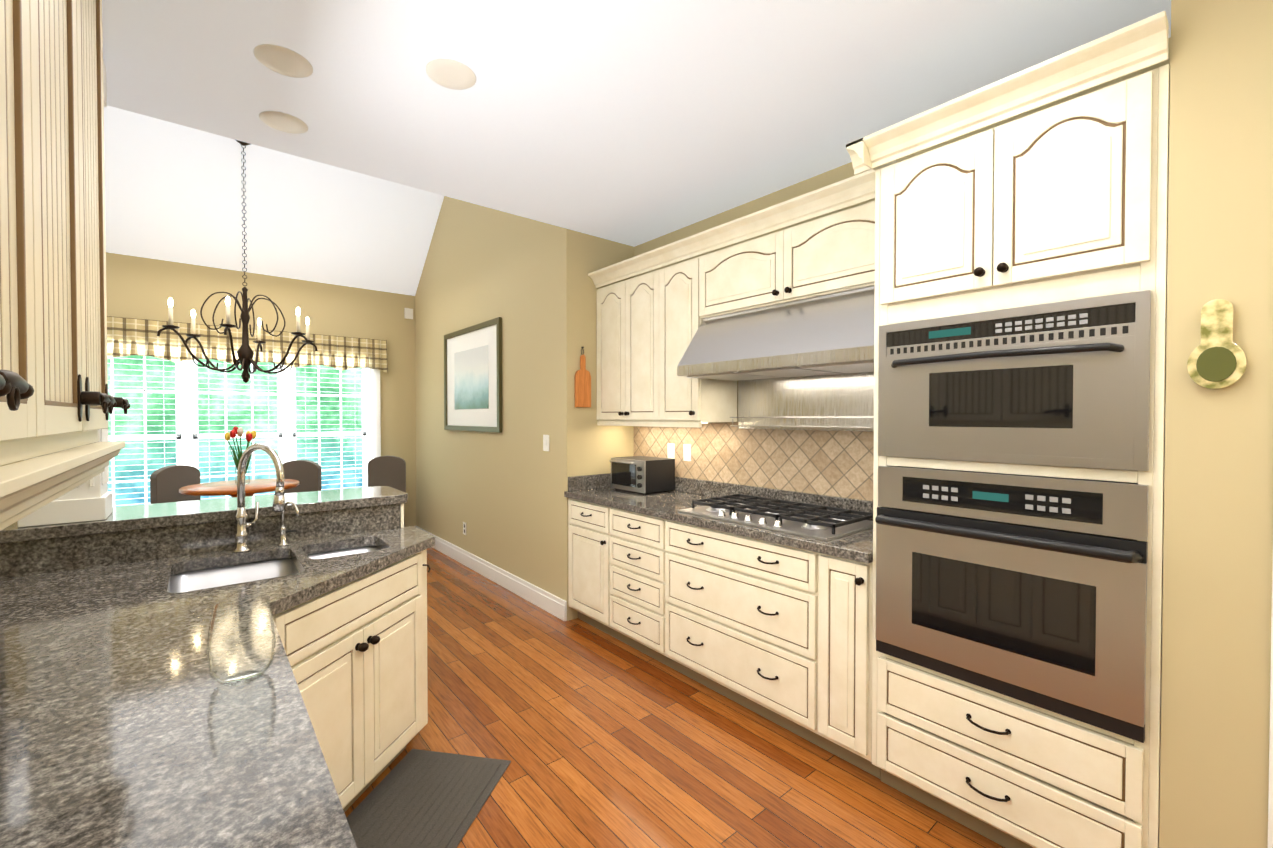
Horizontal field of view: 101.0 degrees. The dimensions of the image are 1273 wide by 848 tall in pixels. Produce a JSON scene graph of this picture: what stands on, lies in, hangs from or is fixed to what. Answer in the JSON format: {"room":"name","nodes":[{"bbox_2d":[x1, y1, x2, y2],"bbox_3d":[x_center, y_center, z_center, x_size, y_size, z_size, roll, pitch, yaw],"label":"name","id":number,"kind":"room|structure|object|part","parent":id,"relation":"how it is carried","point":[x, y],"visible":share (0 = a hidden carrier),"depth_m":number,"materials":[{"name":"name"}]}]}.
{"room":"kitchen and dining room","nodes":[
{"label":"kitchen and dining room","id":0,"kind":"room"},
{"bbox_2d":[2,252,415,526],"bbox_3d":[-4.020,-0.128,5.134,3.550,2.980,0.120,-1,1,-40],"label":"wall","id":1,"kind":"structure","parent":0,"point":[141,288],"depth_m":5.48,"materials":[{"name":"beige paint"}]},
{"bbox_2d":[108,356,380,506],"bbox_3d":[-3.910,0.091,5.176,2.610,1.900,0.160,-1,1,-40],"label":"window frames","id":2,"kind":"structure","parent":1,"relation":"in","point":[187,414],"depth_m":5.35,"materials":[{"name":"white wood"}]},
{"bbox_2d":[108,420,148,420],"bbox_3d":[-4.521,-0.031,4.679,0.256,0.005,0.040,-1,1,-40],"label":"window blinds","id":3,"kind":"object","parent":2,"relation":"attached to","point":[108,420],"depth_m":4.66,"materials":[{"name":"white plastic"}]},
{"bbox_2d":[150,360,178,387],"bbox_3d":[-4.336,-0.458,4.827,0.192,0.253,0.040,-1,1,-40],"label":"window blinds","id":4,"kind":"object","parent":2,"relation":"attached to","point":[160,360],"depth_m":4.82,"materials":[{"name":"white"}]},
{"bbox_2d":[155,436,179,463],"bbox_3d":[-4.325,0.240,4.845,0.167,0.253,0.040,-1,1,-40],"label":"window blinds","id":5,"kind":"object","parent":2,"relation":"attached to","point":[164,447],"depth_m":4.83,"materials":[{"name":"white"}]},
{"bbox_2d":[194,425,227,435],"bbox_3d":[-4.084,0.062,5.043,0.245,0.099,0.040,-1,1,-40],"label":"window blinds","id":6,"kind":"object","parent":2,"relation":"attached to","point":[194,425],"depth_m":5.03,"materials":[{"name":"white"}]},
{"bbox_2d":[194,363,228,389],"bbox_3d":[-4.078,-0.459,5.041,0.255,0.258,0.040,-1,1,-40],"label":"window blinds","id":7,"kind":"object","parent":2,"relation":"attached to","point":[208,378],"depth_m":5.03,"materials":[{"name":"white"}]},
{"bbox_2d":[194,441,230,482],"bbox_3d":[-4.077,0.361,5.053,0.266,0.395,0.040,-1,1,-40],"label":"window blinds","id":8,"kind":"object","parent":2,"relation":"attached to","point":[209,456],"depth_m":5.04,"materials":[{"name":"white"}]},
{"bbox_2d":[196,374,242,404],"bbox_3d":[-4.032,-0.336,5.082,0.350,0.300,0.040,-1,1,-40],"label":"window blinds","id":9,"kind":"object","parent":2,"relation":"attached to","point":[236,374],"depth_m":5.12,"materials":[{"name":"white plastic"}]},
{"bbox_2d":[257,454,269,474],"bbox_3d":[-3.772,0.408,5.308,0.100,0.203,0.040,-1,1,-40],"label":"window blinds","id":10,"kind":"object","parent":2,"relation":"attached to","point":[262,454],"depth_m":5.30,"materials":[{"name":"white"}]},
{"bbox_2d":[261,375,280,415],"bbox_3d":[-3.719,-0.289,5.343,0.157,0.405,0.040,-1,1,-40],"label":"window blinds","id":11,"kind":"object","parent":2,"relation":"attached to","point":[268,390],"depth_m":5.33,"materials":[{"name":"white"}]},
{"bbox_2d":[267,434,281,449],"bbox_3d":[-3.700,0.183,5.365,0.119,0.153,0.040,-1,1,-40],"label":"window blinds","id":12,"kind":"object","parent":2,"relation":"attached to","point":[274,434],"depth_m":5.36,"materials":[{"name":"white plastic"}]},
{"bbox_2d":[299,367,327,382],"bbox_3d":[-3.432,-0.518,5.578,0.254,0.153,0.040,-1,1,-40],"label":"window blinds","id":13,"kind":"object","parent":2,"relation":"attached to","point":[299,367],"depth_m":5.57,"materials":[{"name":"white"}]},
{"bbox_2d":[293,376,342,424],"bbox_3d":[-3.400,-0.245,5.609,0.451,0.502,0.040,-1,1,-40],"label":"window blinds","id":14,"kind":"object","parent":2,"relation":"attached to","point":[293,376],"depth_m":5.54,"materials":[{"name":"white"}]},
{"bbox_2d":[307,447,334,457],"bbox_3d":[-3.384,0.304,5.630,0.251,0.103,0.040,-1,1,-40],"label":"window blinds","id":15,"kind":"object","parent":2,"relation":"attached to","point":[324,447],"depth_m":5.62,"materials":[{"name":"white"}]},
{"bbox_2d":[322,452,366,489],"bbox_3d":[-3.212,0.510,5.776,0.430,0.386,0.040,-1,1,-40],"label":"window blinds","id":16,"kind":"object","parent":2,"relation":"attached to","point":[355,455],"depth_m":5.84,"materials":[{"name":"white"}]},
{"bbox_2d":[107,316,387,372],"bbox_3d":[-3.875,-0.753,5.099,2.700,0.370,0.101,-1,1,-40],"label":"window valance","id":17,"kind":"object","parent":1,"relation":"attached to","point":[130,336],"visible":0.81,"depth_m":5.06,"materials":[{"name":"beige fabric"}]},
{"bbox_2d":[404,308,412,318],"bbox_3d":[-2.666,-1.292,6.148,0.090,0.120,0.023,-1,1,-40],"label":"sensor","id":18,"kind":"object","parent":1,"relation":"attached to","point":[408,313],"depth_m":6.14,"materials":[{"name":"white plastic"}]},
{"bbox_2d":[104,105,443,295],"bbox_3d":[-2.916,-2.281,3.778,3.550,1.603,3.330,-1,1,-40],"label":"ceiling","id":19,"kind":"structure","parent":0,"point":[173,192],"depth_m":4.80,"materials":[{"name":"white paint"}]},
{"bbox_2d":[157,140,317,382],"bbox_3d":[-3.261,-1.355,4.369,1.081,2.026,1.074,-1,1,-40],"label":"chandelier","id":20,"kind":"object","parent":19,"relation":"hanging from","point":[245,354],"visible":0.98,"depth_m":4.36,"materials":[{"name":"grey metal"}]},
{"bbox_2d":[415,196,580,620],"bbox_3d":[-1.556,-0.868,5.008,0.152,4.463,3.450,-1,1,-40],"label":"wall","id":21,"kind":"structure","parent":0,"point":[502,497],"depth_m":4.45,"materials":[{"name":"beige paint"}]},
{"bbox_2d":[463,522,465,534],"bbox_3d":[-1.665,1.013,5.087,0.006,0.120,0.070,-1,1,-40],"label":"outlet","id":22,"kind":"object","parent":21,"relation":"attached to","point":[464,524],"depth_m":5.08,"materials":[{"name":"white plastic"}]},
{"bbox_3d":[-1.559,-0.420,4.921,0.030,0.970,1.290,-1,1,-40],"label":"picture frame","id":23,"kind":"part","parent":21,"relation":"part of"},
{"bbox_2d":[415,526,566,620],"bbox_3d":[-1.555,1.295,4.949,0.020,0.140,3.312,-1,1,-40],"label":"baseboard","id":24,"kind":"structure","parent":21,"relation":"attached to","point":[552,604],"depth_m":4.36,"materials":[{"name":"white wood"}]},
{"bbox_2d":[543,435,548,450],"bbox_3d":[-0.668,0.140,3.875,0.010,0.120,0.080,-1,1,-40],"label":"light switch","id":25,"kind":"object","parent":21,"relation":"attached to","point":[545,437],"depth_m":3.87,"materials":[{"name":"white plastic"}]},
{"bbox_2d":[581,233,633,475],"bbox_3d":[-0.198,-0.052,3.983,0.610,2.860,0.120,-1,1,-40],"label":"wall","id":26,"kind":"structure","parent":0,"point":[601,446],"depth_m":3.81,"materials":[{"name":"beige paint"}]},
{"bbox_2d":[575,347,590,406],"bbox_3d":[-0.382,-0.333,3.731,0.130,0.430,0.022,-1,1,-40],"label":"cutting board","id":27,"kind":"object","parent":26,"relation":"attached to","point":[582,387],"visible":1,"depth_m":3.72,"materials":[{"name":"brown wood"}]},
{"bbox_2d":[102,0,1170,246],"bbox_3d":[0.060,-1.376,0.692,4.400,0.120,5.240,-1,1,-40],"label":"ceiling","id":28,"kind":"structure","parent":0,"point":[632,122],"depth_m":2.05,"materials":[{"name":"white paint"}]},
{"bbox_2d":[253,44,312,77],"bbox_3d":[-1.296,-1.331,1.932,0.184,0.004,0.184,-1,1,-40],"label":"recessed light","id":29,"kind":"object","parent":28,"relation":"in","point":[281,60],"visible":1,"depth_m":1.93,"materials":[{"name":"white"}]},
{"bbox_2d":[259,111,307,133],"bbox_3d":[-1.565,-1.337,2.333,0.184,0.004,0.184,-1,1,-40],"label":"recessed light","id":30,"kind":"object","parent":28,"relation":"in","point":[283,122],"visible":1,"depth_m":2.33,"materials":[{"name":"white"}]},
{"bbox_2d":[425,58,475,89],"bbox_3d":[-0.707,-1.332,2.006,0.184,0.004,0.184,-1,1,-40],"label":"recessed light","id":31,"kind":"object","parent":28,"relation":"in","point":[450,74],"visible":1,"depth_m":2.00,"materials":[{"name":"white"}]},
{"bbox_2d":[344,547,1004,847],"bbox_3d":[-1.043,1.435,2.058,4.400,0.060,8.690,-1,1,-40],"label":"floor","id":32,"kind":"structure","parent":0,"point":[597,738],"depth_m":2.25,"materials":[{"name":"brown wood"}]},
{"bbox_2d":[150,465,200,503],"bbox_3d":[-3.915,0.869,4.661,0.470,1.000,0.400,0,1,10],"label":"dining chair","id":33,"kind":"object","parent":32,"relation":"on","point":[167,483],"visible":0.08,"depth_m":4.63,"materials":[{"name":"brown fabric"}]},
{"bbox_2d":[0,486,407,578],"bbox_3d":[-1.680,0.868,2.226,1.273,1.070,0.405,-1,1,-40],"label":"raised bar","id":34,"kind":"object","parent":32,"relation":"on","point":[126,534],"visible":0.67,"depth_m":1.99,"materials":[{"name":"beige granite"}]},
{"bbox_2d":[17,59,112,526],"bbox_3d":[-2.011,-0.497,1.849,0.204,1.669,0.204,-1,1,-40],"label":"column","id":35,"kind":"structure","parent":34,"relation":"on","point":[91,499],"depth_m":1.82,"materials":[{"name":"white wood"}]},
{"bbox_2d":[179,479,299,497],"bbox_3d":[-3.404,0.945,4.542,0.830,0.850,0.830,-1,1,-40],"label":"dining table","id":36,"kind":"object","parent":32,"relation":"on","point":[252,487],"visible":0.35,"depth_m":4.37,"materials":[{"name":"brown wood"}]},
{"bbox_2d":[224,426,256,484],"bbox_3d":[-3.406,0.270,4.521,0.221,0.499,0.212,-1,1,-40],"label":"tulip vase","id":37,"kind":"object","parent":36,"relation":"on","point":[249,435],"visible":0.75,"depth_m":4.49,"materials":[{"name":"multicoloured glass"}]},
{"bbox_2d":[282,460,321,492],"bbox_3d":[-3.354,0.863,5.065,0.400,1.000,0.470,0,1,-5],"label":"dining chair","id":38,"kind":"object","parent":32,"relation":"on","point":[306,474],"visible":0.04,"depth_m":5.23,"materials":[{"name":"brown fabric"}]},
{"bbox_2d":[274,612,357,811],"bbox_3d":[-0.337,0.995,0.136,0.660,0.874,4.562,-1,1,-40],"label":"base cabinet","id":39,"kind":"object","parent":32,"relation":"on","point":[344,787],"depth_m":1.66,"materials":[{"name":"beige wood"}]},
{"bbox_2d":[0,546,356,847],"bbox_3d":[-0.337,0.538,0.130,0.660,0.039,4.563,-1,1,-40],"label":"countertop","id":40,"kind":"structure","parent":39,"relation":"on","point":[127,720],"depth_m":0.90,"materials":[{"name":"stone"}]},
{"bbox_2d":[206,596,275,685],"bbox_3d":[-0.783,0.429,1.043,0.112,0.150,0.112,-1,1,-40],"label":"glass vase","id":41,"kind":"object","parent":40,"relation":"on","point":[241,680],"visible":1,"depth_m":1.04,"materials":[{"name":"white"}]},
{"bbox_2d":[232,443,298,552],"bbox_3d":[-1.410,0.281,2.005,0.212,0.420,0.259,-1,1,-40],"label":"faucet","id":42,"kind":"object","parent":40,"relation":"on","point":[241,534],"visible":1,"depth_m":2.01,"materials":[{"name":"silver metal"}]},
{"bbox_2d":[169,546,381,592],"bbox_3d":[-1.256,0.636,1.915,0.715,0.205,0.490,-1,1,-40],"label":"sink","id":43,"kind":"object","parent":40,"relation":"in","point":[218,576],"visible":0.06,"depth_m":2.00,"materials":[{"name":"silver metal"}]},
{"bbox_2d":[260,526,411,553],"bbox_3d":[-1.342,0.509,2.182,0.843,0.039,0.123,-1,1,-40],"label":"countertop","id":44,"kind":"structure","parent":39,"relation":"on","point":[357,537],"depth_m":2.22,"materials":[{"name":"stone"}]},
{"bbox_2d":[264,531,434,609],"bbox_3d":[-0.950,0.513,1.876,0.633,0.039,0.550,-1,1,-40],"label":"countertop","id":45,"kind":"structure","parent":39,"relation":"on","point":[311,582],"depth_m":1.86,"materials":[{"name":"stone"}]},
{"bbox_2d":[282,549,429,797],"bbox_3d":[-1.064,0.969,1.973,0.632,0.874,0.809,-1,1,-40],"label":"base cabinet","id":46,"kind":"object","parent":32,"relation":"on","point":[356,651],"depth_m":1.89,"materials":[{"name":"beige wood"}]},
{"bbox_2d":[276,539,331,569],"bbox_3d":[-1.226,0.513,1.924,0.090,0.039,0.420,-1,1,-40],"label":"countertop","id":47,"kind":"structure","parent":46,"relation":"on","point":[298,552],"depth_m":2.06,"materials":[{"name":"stone"}]},
{"bbox_2d":[368,526,423,537],"bbox_3d":[-0.926,0.509,2.174,0.213,0.039,0.420,-1,1,-40],"label":"countertop","id":48,"kind":"structure","parent":46,"relation":"on","point":[387,533],"depth_m":2.36,"materials":[{"name":"stone"}]},
{"bbox_2d":[368,456,405,526],"bbox_3d":[-2.716,0.855,5.638,0.400,1.000,0.470,0,1,-15],"label":"dining chair","id":49,"kind":"object","parent":32,"relation":"on","point":[389,471],"visible":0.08,"depth_m":5.80,"materials":[{"name":"brown fabric"}]},
{"bbox_2d":[346,749,510,847],"bbox_3d":[-0.811,1.401,1.834,0.450,0.012,0.780,0,1,10],"label":"mat","id":50,"kind":"object","parent":32,"relation":"on","point":[416,798],"visible":1,"depth_m":1.94,"materials":[{"name":"grey fabric"}]},
{"bbox_2d":[568,498,599,629],"bbox_3d":[-0.097,0.945,3.677,0.620,0.874,0.498,-1,1,-40],"label":"base cabinet","id":51,"kind":"object","parent":32,"relation":"on","point":[583,517],"depth_m":3.50,"materials":[{"name":"beige wood"}]},
{"bbox_2d":[564,473,872,563],"bbox_3d":[0.431,0.447,3.026,0.633,0.139,2.163,-1,1,-40],"label":"countertop","id":52,"kind":"structure","parent":51,"relation":"on","point":[667,505],"depth_m":2.97,"materials":[{"name":"stone"}]},
{"bbox_2d":[609,456,674,493],"bbox_3d":[0.029,0.354,3.690,0.314,0.226,0.370,-1,1,-40],"label":"toaster oven","id":53,"kind":"object","parent":52,"relation":"on","point":[644,474],"visible":1,"depth_m":3.58,"materials":[{"name":"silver metal"}]},
{"bbox_2d":[678,494,872,540],"bbox_3d":[0.710,0.455,2.697,0.520,0.053,0.890,-1,1,-40],"label":"cooktop","id":54,"kind":"object","parent":52,"relation":"in","point":[825,524],"visible":1,"depth_m":2.57,"materials":[{"name":"silver metal"}]},
{"bbox_2d":[600,505,659,661],"bbox_3d":[0.212,0.951,3.307,0.620,0.874,0.583,-1,1,-40],"label":"base cabinet","id":55,"kind":"object","parent":32,"relation":"on","point":[629,541],"depth_m":3.13,"materials":[{"name":"beige wood"}]},
{"bbox_2d":[660,518,811,741],"bbox_3d":[0.708,0.959,2.711,0.620,0.874,0.968,-1,1,-40],"label":"base cabinet","id":56,"kind":"object","parent":32,"relation":"on","point":[780,634],"depth_m":2.49,"materials":[{"name":"beige wood"}]},
{"bbox_2d":[812,551,880,778],"bbox_3d":[1.056,0.965,2.293,0.620,0.874,0.225,-1,1,-40],"label":"base cabinet","id":57,"kind":"object","parent":32,"relation":"on","point":[842,588],"depth_m":2.10,"materials":[{"name":"beige wood"}]},
{"bbox_2d":[846,11,1169,847],"bbox_3d":[1.329,0.177,1.893,0.698,2.460,0.853,-1,1,-40],"label":"tall cabinet","id":58,"kind":"object","parent":32,"relation":"on","point":[1062,201],"visible":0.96,"depth_m":1.60,"materials":[{"name":"beige wood"}]},
{"bbox_2d":[875,466,1147,742],"bbox_3d":[1.332,0.506,1.854,0.654,0.693,0.727,-1,1,-40],"label":"wall oven","id":59,"kind":"object","parent":58,"relation":"in","point":[1029,589],"visible":1,"depth_m":1.61,"materials":[{"name":"silver metal"}]},
{"bbox_2d":[878,290,1150,470],"bbox_3d":[1.308,-0.122,1.825,0.557,0.484,0.727,-1,1,-40],"label":"microwave","id":60,"kind":"object","parent":58,"relation":"in","point":[1065,383],"visible":0.98,"depth_m":1.61,"materials":[{"name":"silver metal"}]},
{"bbox_2d":[634,37,1170,500],"bbox_3d":[0.932,-0.038,3.002,0.128,2.860,3.075,-1,1,-40],"label":"wall","id":61,"kind":"structure","parent":0,"point":[833,463],"depth_m":3.05,"materials":[{"name":"beige paint"}]},
{"bbox_2d":[595,269,647,424],"bbox_3d":[0.074,-0.500,3.649,0.352,0.965,0.728,-1,1,-40],"label":"upper cabinet","id":62,"kind":"object","parent":61,"relation":"attached to","point":[622,307],"depth_m":3.57,"materials":[{"name":"beige wood"}]},
{"bbox_2d":[667,443,674,458],"bbox_3d":[0.246,0.195,3.725,0.006,0.115,0.070,-1,1,-40],"label":"outlet","id":63,"kind":"object","parent":61,"relation":"attached to","point":[670,446],"depth_m":3.72,"materials":[{"name":"white plastic"}]},
{"bbox_2d":[683,444,690,460],"bbox_3d":[0.348,0.197,3.602,0.006,0.115,0.070,-1,1,-40],"label":"outlet","id":64,"kind":"object","parent":61,"relation":"attached to","point":[686,447],"depth_m":3.60,"materials":[{"name":"white plastic"}]},
{"bbox_2d":[648,253,736,424],"bbox_3d":[0.367,-0.495,3.297,0.352,0.965,0.391,-1,1,-40],"label":"upper cabinet","id":65,"kind":"object","parent":61,"relation":"attached to","point":[648,324],"depth_m":3.19,"materials":[{"name":"beige wood"}]},
{"bbox_2d":[677,286,874,431],"bbox_3d":[0.789,-0.283,2.658,0.526,0.640,1.127,-1,1,-40],"label":"range hood","id":66,"kind":"object","parent":61,"relation":"attached to","point":[806,364],"visible":0.79,"depth_m":2.65,"materials":[{"name":"silver metal"}]},
{"bbox_2d":[700,193,874,320],"bbox_3d":[0.859,-0.787,2.702,0.352,0.363,1.147,-1,1,-40],"label":"upper cabinet","id":67,"kind":"object","parent":61,"relation":"attached to","point":[833,253],"depth_m":2.55,"materials":[{"name":"beige wood"}]},
{"bbox_2d":[1159,0,1272,847],"bbox_3d":[2.416,-0.006,0.750,0.730,2.860,2.285,-1,1,-40],"label":"wall","id":68,"kind":"structure","parent":0,"point":[1216,619],"depth_m":1.32,"materials":[{"name":"beige paint"}]},
{"bbox_2d":[1187,299,1246,388],"bbox_3d":[1.453,-0.199,1.315,0.020,0.224,0.100,-1,1,-40],"label":"spoon rest","id":69,"kind":"object","parent":68,"relation":"attached to","point":[1217,359],"visible":1,"depth_m":1.31,"materials":[{"name":"metal"}]},
{"bbox_2d":[1268,558,1272,847],"bbox_3d":[1.857,0.287,0.833,0.025,2.270,1.080,-1,1,-40],"label":"door frame","id":70,"kind":"structure","parent":68,"relation":"attached to","point":[1270,818],"depth_m":1.25,"materials":[{"name":"white"}]},
{"bbox_3d":[-0.638,0.006,-0.130,0.120,2.860,4.840,-1,1,-40],"label":"wall","id":71,"kind":"structure","parent":0,"visible":0},
{"bbox_2d":[0,0,63,491],"bbox_3d":[-0.737,-0.623,0.338,0.333,1.366,0.876,-1,1,-40],"label":"upper cabinet","id":72,"kind":"object","parent":71,"relation":"attached to","point":[55,397],"depth_m":0.73,"materials":[{"name":"beige wood"}]},
{"bbox_2d":[56,0,99,467],"bbox_3d":[-1.107,-0.629,0.782,0.333,1.366,0.491,-1,1,-40],"label":"upper cabinet","id":73,"kind":"object","parent":71,"relation":"attached to","point":[75,114],"depth_m":1.01,"materials":[{"name":"beige wood"}]},
{"bbox_2d":[92,0,115,451],"bbox_3d":[-1.337,-0.633,1.058,0.333,1.366,0.441,-1,1,-40],"label":"upper cabinet","id":74,"kind":"object","parent":71,"relation":"attached to","point":[107,402],"depth_m":1.28,"materials":[{"name":"beige wood"}]},
{"label":"outside","id":75,"kind":"structure","parent":0,"visible":0},
{"bbox_2d":[107,355,362,506],"bbox_3d":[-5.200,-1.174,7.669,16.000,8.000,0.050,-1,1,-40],"label":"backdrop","id":76,"kind":"structure","parent":75,"point":[238,414],"depth_m":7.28,"materials":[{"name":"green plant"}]}
]}

